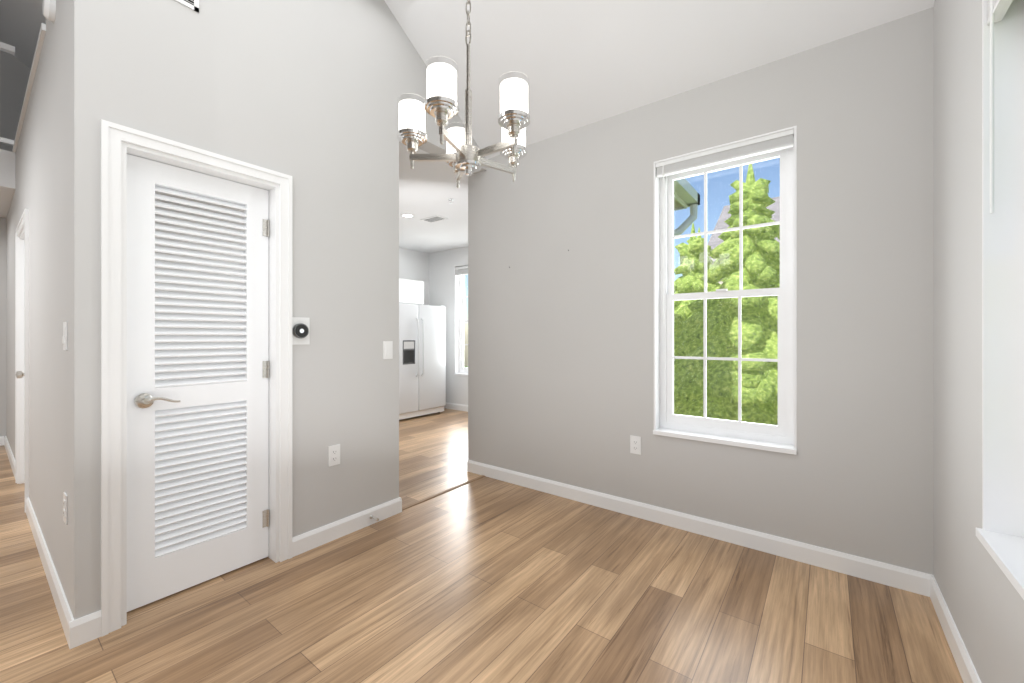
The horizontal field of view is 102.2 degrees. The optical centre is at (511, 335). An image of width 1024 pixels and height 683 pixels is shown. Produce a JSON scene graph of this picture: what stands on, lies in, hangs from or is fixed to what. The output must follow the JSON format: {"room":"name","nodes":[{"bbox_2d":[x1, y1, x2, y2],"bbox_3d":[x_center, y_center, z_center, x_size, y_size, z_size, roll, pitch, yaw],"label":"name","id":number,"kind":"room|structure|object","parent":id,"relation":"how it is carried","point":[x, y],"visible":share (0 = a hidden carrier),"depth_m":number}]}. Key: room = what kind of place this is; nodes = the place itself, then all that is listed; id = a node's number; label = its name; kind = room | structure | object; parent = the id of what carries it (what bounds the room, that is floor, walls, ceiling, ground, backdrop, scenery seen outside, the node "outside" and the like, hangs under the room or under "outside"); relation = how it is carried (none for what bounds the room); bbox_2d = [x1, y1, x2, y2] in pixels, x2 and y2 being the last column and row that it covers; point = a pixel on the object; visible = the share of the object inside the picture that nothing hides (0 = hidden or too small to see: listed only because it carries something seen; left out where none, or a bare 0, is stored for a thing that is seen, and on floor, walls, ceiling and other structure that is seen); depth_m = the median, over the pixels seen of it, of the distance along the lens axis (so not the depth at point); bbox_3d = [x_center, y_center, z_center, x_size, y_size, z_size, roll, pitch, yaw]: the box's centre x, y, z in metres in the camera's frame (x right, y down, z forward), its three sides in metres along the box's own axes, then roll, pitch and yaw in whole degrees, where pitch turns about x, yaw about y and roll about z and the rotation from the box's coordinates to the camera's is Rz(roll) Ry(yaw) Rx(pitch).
{"room":"dining room","nodes":[
{"label":"dining room","id":0,"kind":"room"},
{"bbox_2d":[0,149,14,217],"bbox_3d":[-6.086,-1.460,2.655,1.500,0.320,3.647,0,0,37],"label":"ceiling","id":1,"kind":"structure","parent":0,"point":[7,174],"depth_m":3.63},
{"bbox_2d":[11,23,45,151],"bbox_3d":[-3.984,-2.095,3.434,3.900,0.950,0.170,0,0,37],"label":"loft railing","id":2,"kind":"object","parent":1,"relation":"on","point":[42,32],"depth_m":2.67},
{"bbox_2d":[0,50,30,436],"bbox_3d":[-6.002,-2.219,4.126,0.150,6.837,6.090,0,0,37],"label":"wall","id":3,"kind":"structure","parent":0,"point":[14,74],"depth_m":4.55},
{"bbox_2d":[6,0,68,603],"bbox_3d":[-3.650,-0.993,3.179,4.740,4.387,0.140,0,0,37],"label":"wall","id":4,"kind":"structure","parent":0,"point":[41,193],"depth_m":2.15},
{"bbox_2d":[0,436,14,476],"bbox_3d":[-4.808,1.150,3.964,1.885,0.100,0.014,0,0,37],"label":"baseboard","id":5,"kind":"structure","parent":4,"relation":"attached to","point":[3,440],"depth_m":4.05},
{"bbox_2d":[15,239,24,482],"bbox_3d":[-3.674,0.203,3.114,0.790,1.975,0.113,0,0,37],"label":"hall door","id":6,"kind":"structure","parent":4,"relation":"in","point":[19,374],"depth_m":3.27},
{"bbox_2d":[15,209,28,511],"bbox_3d":[-3.640,0.168,3.160,0.950,2.065,0.158,0,0,37],"label":"door frame","id":7,"kind":"structure","parent":4,"relation":"attached to","point":[22,232],"depth_m":3.36},
{"bbox_2d":[42,0,55,22],"bbox_3d":[-2.192,-1.560,1.958,0.120,0.120,0.035,0,0,37],"label":"smoke detector","id":8,"kind":"object","parent":4,"relation":"attached to","point":[49,9],"visible":1,"depth_m":1.94},
{"bbox_2d":[26,497,87,648],"bbox_3d":[-2.492,1.150,2.208,2.029,0.100,0.027,0,0,37],"label":"baseboard","id":9,"kind":"structure","parent":4,"relation":"attached to","point":[82,630],"depth_m":1.80},
{"bbox_2d":[62,322,67,349],"bbox_3d":[-1.870,0.000,1.728,0.072,0.118,0.010,0,0,37],"label":"light switch","id":10,"kind":"object","parent":4,"relation":"attached to","point":[65,336],"visible":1,"depth_m":1.71},
{"bbox_2d":[63,492,67,524],"bbox_3d":[-1.870,0.720,1.729,0.072,0.118,0.008,0,0,37],"label":"outlet","id":11,"kind":"object","parent":4,"relation":"attached to","point":[65,507],"visible":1,"depth_m":1.71},
{"bbox_2d":[69,0,486,619],"bbox_3d":[-1.011,-0.993,2.616,0.140,4.387,2.443,0,0,37],"label":"wall","id":12,"kind":"structure","parent":0,"point":[305,94],"depth_m":2.29},
{"bbox_2d":[175,0,198,12],"bbox_3d":[-1.526,-1.610,1.819,0.008,0.220,0.245,0,0,37],"label":"air vent","id":13,"kind":"object","parent":12,"relation":"in","point":[193,5],"visible":1,"depth_m":1.90},
{"bbox_2d":[101,119,291,636],"bbox_3d":[-1.476,0.168,1.992,0.158,2.065,0.740,0,0,37],"label":"door frame","id":14,"kind":"structure","parent":12,"relation":"attached to","point":[119,143],"depth_m":1.72},
{"bbox_2d":[127,154,268,611],"bbox_3d":[-1.490,0.203,2.002,0.101,1.975,0.580,0,0,37],"label":"closet door","id":15,"kind":"structure","parent":12,"relation":"in","point":[197,476],"depth_m":1.98},
{"bbox_2d":[263,219,269,527],"bbox_3d":[-1.320,0.200,2.221,0.013,1.650,0.033,0,0,37],"label":"closet door hinges","id":16,"kind":"object","parent":12,"relation":"attached to","point":[266,372],"visible":1,"depth_m":2.22},
{"bbox_2d":[292,317,309,344],"bbox_3d":[-1.163,-0.028,2.274,0.032,0.150,0.110,0,0,37],"label":"thermostat","id":17,"kind":"object","parent":12,"relation":"attached to","point":[300,330],"visible":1,"depth_m":2.27},
{"bbox_2d":[328,444,339,466],"bbox_3d":[-1.049,0.705,2.444,0.008,0.118,0.072,0,0,37],"label":"outlet","id":18,"kind":"object","parent":12,"relation":"attached to","point":[333,455],"visible":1,"depth_m":2.44},
{"bbox_2d":[292,497,401,556],"bbox_3d":[-0.984,1.150,2.541,0.034,0.100,0.729,0,0,37],"label":"baseboard","id":19,"kind":"structure","parent":12,"relation":"attached to","point":[307,541],"depth_m":2.48},
{"bbox_2d":[383,341,392,358],"bbox_3d":[-0.821,0.093,2.741,0.010,0.118,0.072,0,0,37],"label":"light switch","id":20,"kind":"object","parent":12,"relation":"attached to","point":[387,349],"visible":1,"depth_m":2.74},
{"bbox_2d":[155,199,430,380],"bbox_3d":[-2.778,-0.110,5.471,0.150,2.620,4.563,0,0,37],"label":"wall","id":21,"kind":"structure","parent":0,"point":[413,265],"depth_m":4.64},
{"bbox_2d":[399,278,423,304],"bbox_3d":[-1.856,-0.685,6.241,0.379,0.370,1.080,0,0,37],"label":"upper cabinet","id":22,"kind":"object","parent":21,"relation":"attached to","point":[411,291],"visible":0.23,"depth_m":6.38},
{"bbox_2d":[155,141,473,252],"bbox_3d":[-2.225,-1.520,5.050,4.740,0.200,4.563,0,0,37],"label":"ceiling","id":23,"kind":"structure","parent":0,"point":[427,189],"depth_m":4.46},
{"bbox_2d":[401,214,413,217],"bbox_3d":[-1.230,-1.417,4.871,0.150,0.006,0.150,0,0,37],"label":"recessed light","id":24,"kind":"object","parent":23,"relation":"in","point":[407,215],"visible":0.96,"depth_m":4.87},
{"bbox_2d":[420,215,447,222],"bbox_3d":[-0.942,-1.414,5.017,0.300,0.012,0.180,0,0,37],"label":"ceiling vent","id":25,"kind":"object","parent":23,"relation":"in","point":[436,218],"visible":0.98,"depth_m":5.00},
{"bbox_2d":[431,247,467,404],"bbox_3d":[-0.180,-0.110,6.266,2.960,2.620,0.150,0,0,37],"label":"wall","id":26,"kind":"structure","parent":0,"point":[435,272],"depth_m":6.82},
{"bbox_2d":[444,402,467,411],"bbox_3d":[-0.273,1.150,6.234,2.910,0.100,0.014,0,0,37],"label":"baseboard","id":27,"kind":"structure","parent":26,"relation":"attached to","point":[453,406],"depth_m":6.70},
{"bbox_2d":[454,266,467,375],"bbox_3d":[-0.586,-0.242,6.566,0.769,1.754,0.163,0,0,37],"label":"kitchen window","id":28,"kind":"structure","parent":26,"relation":"in","point":[461,272],"depth_m":6.78},
{"bbox_2d":[0,0,934,158],"bbox_3d":[-2.963,-3.730,1.729,7.890,4.457,6.260,0,0,37],"label":"ceiling","id":29,"kind":"structure","parent":0,"point":[578,63],"depth_m":2.55},
{"bbox_2d":[0,42,10,144],"bbox_3d":[-5.550,-2.135,2.236,0.060,0.870,3.630,0,0,37],"label":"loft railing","id":30,"kind":"object","parent":29,"relation":"on","point":[7,48],"depth_m":3.64},
{"bbox_2d":[397,0,529,187],"bbox_3d":[-0.140,-1.596,1.460,0.470,2.048,0.486,0,0,37],"label":"chandelier","id":31,"kind":"object","parent":29,"relation":"hanging from","point":[463,154],"visible":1,"depth_m":1.42},
{"bbox_2d":[0,408,962,682],"bbox_3d":[-2.249,1.260,2.625,8.040,0.120,8.650,0,0,37],"label":"floor","id":32,"kind":"structure","parent":0,"point":[486,580],"depth_m":1.81},
{"bbox_2d":[399,302,445,419],"bbox_3d":[-1.552,0.364,6.274,0.767,1.672,0.900,0,0,37],"label":"fridge","id":33,"kind":"object","parent":32,"relation":"on","point":[422,359],"visible":0.65,"depth_m":6.03},
{"bbox_2d":[402,475,484,509],"bbox_3d":[-0.508,1.198,3.194,0.030,0.004,0.915,0,0,37],"label":"trim","id":34,"kind":"structure","parent":32,"relation":"on","point":[435,495],"depth_m":3.14},
{"bbox_2d":[468,7,933,574],"bbox_3d":[0.820,-0.190,2.851,2.930,2.780,0.150,0,0,37],"label":"wall","id":35,"kind":"structure","parent":0,"point":[560,307],"depth_m":2.33},
{"bbox_2d":[630,435,640,454],"bbox_3d":[0.822,0.725,2.750,0.072,0.118,0.008,0,0,37],"label":"outlet","id":36,"kind":"object","parent":35,"relation":"attached to","point":[635,444],"visible":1,"depth_m":2.75},
{"bbox_2d":[467,460,923,594],"bbox_3d":[0.759,1.150,2.795,2.900,0.100,0.014,0,0,37],"label":"baseboard","id":37,"kind":"structure","parent":35,"relation":"attached to","point":[898,577],"depth_m":2.40},
{"bbox_2d":[653,125,796,454],"bbox_3d":[1.264,-0.247,2.504,0.765,1.764,0.163,0,0,37],"label":"window","id":38,"kind":"structure","parent":35,"relation":"in","point":[781,437],"depth_m":2.50},
{"bbox_2d":[656,129,793,321],"bbox_3d":[1.237,-0.604,2.468,0.738,1.026,0.042,0,0,37],"label":"window blind","id":39,"kind":"object","parent":38,"relation":"attached to","point":[756,146],"visible":0.98,"depth_m":2.44},
{"bbox_2d":[934,0,1023,682],"bbox_3d":[0.155,-2.269,-0.564,0.150,6.938,6.390,0,0,37],"label":"wall","id":40,"kind":"structure","parent":0,"point":[983,599],"depth_m":1.50},
{"bbox_2d":[924,573,980,682],"bbox_3d":[0.090,1.150,-0.515,0.014,0.100,6.090,0,0,37],"label":"baseboard","id":41,"kind":"structure","parent":40,"relation":"attached to","point":[966,668],"depth_m":1.58},
{"bbox_2d":[976,0,1023,599],"bbox_3d":[1.306,-0.247,0.960,0.163,1.764,0.769,0,0,37],"label":"window","id":42,"kind":"structure","parent":40,"relation":"in","point":[1000,535],"depth_m":1.27},
{"bbox_2d":[987,0,1012,212],"bbox_3d":[1.271,-0.744,0.987,0.042,0.746,0.742,0,0,37],"label":"window blind","id":43,"kind":"object","parent":42,"relation":"attached to","point":[997,10],"visible":1,"depth_m":1.24},
{"label":"outside","id":44,"kind":"structure","parent":0,"visible":0},
{"bbox_3d":[9.090,4.300,11.932,80.000,0.200,90.000,0,0,37],"label":"ground","id":45,"kind":"structure","parent":44,"visible":0},
{"bbox_2d":[674,164,779,424],"bbox_3d":[2.669,0.325,4.050,13.782,7.750,14.510,0,0,37],"label":"trees","id":46,"kind":"object","parent":45,"relation":"on","point":[724,302],"depth_m":5.49},
{"bbox_2d":[707,196,779,283],"bbox_3d":[13.900,-0.600,13.296,12.800,9.600,8.800,0,0,37],"label":"house","id":47,"kind":"structure","parent":45,"relation":"on","point":[719,226],"depth_m":15.35},
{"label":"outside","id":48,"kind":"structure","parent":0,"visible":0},
{"bbox_2d":[674,178,699,235],"bbox_3d":[-0.385,0.610,5.510,4.810,6.780,2.580,0,0,37],"label":"roof eave","id":49,"kind":"object","parent":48,"point":[689,194],"depth_m":4.93}
]}

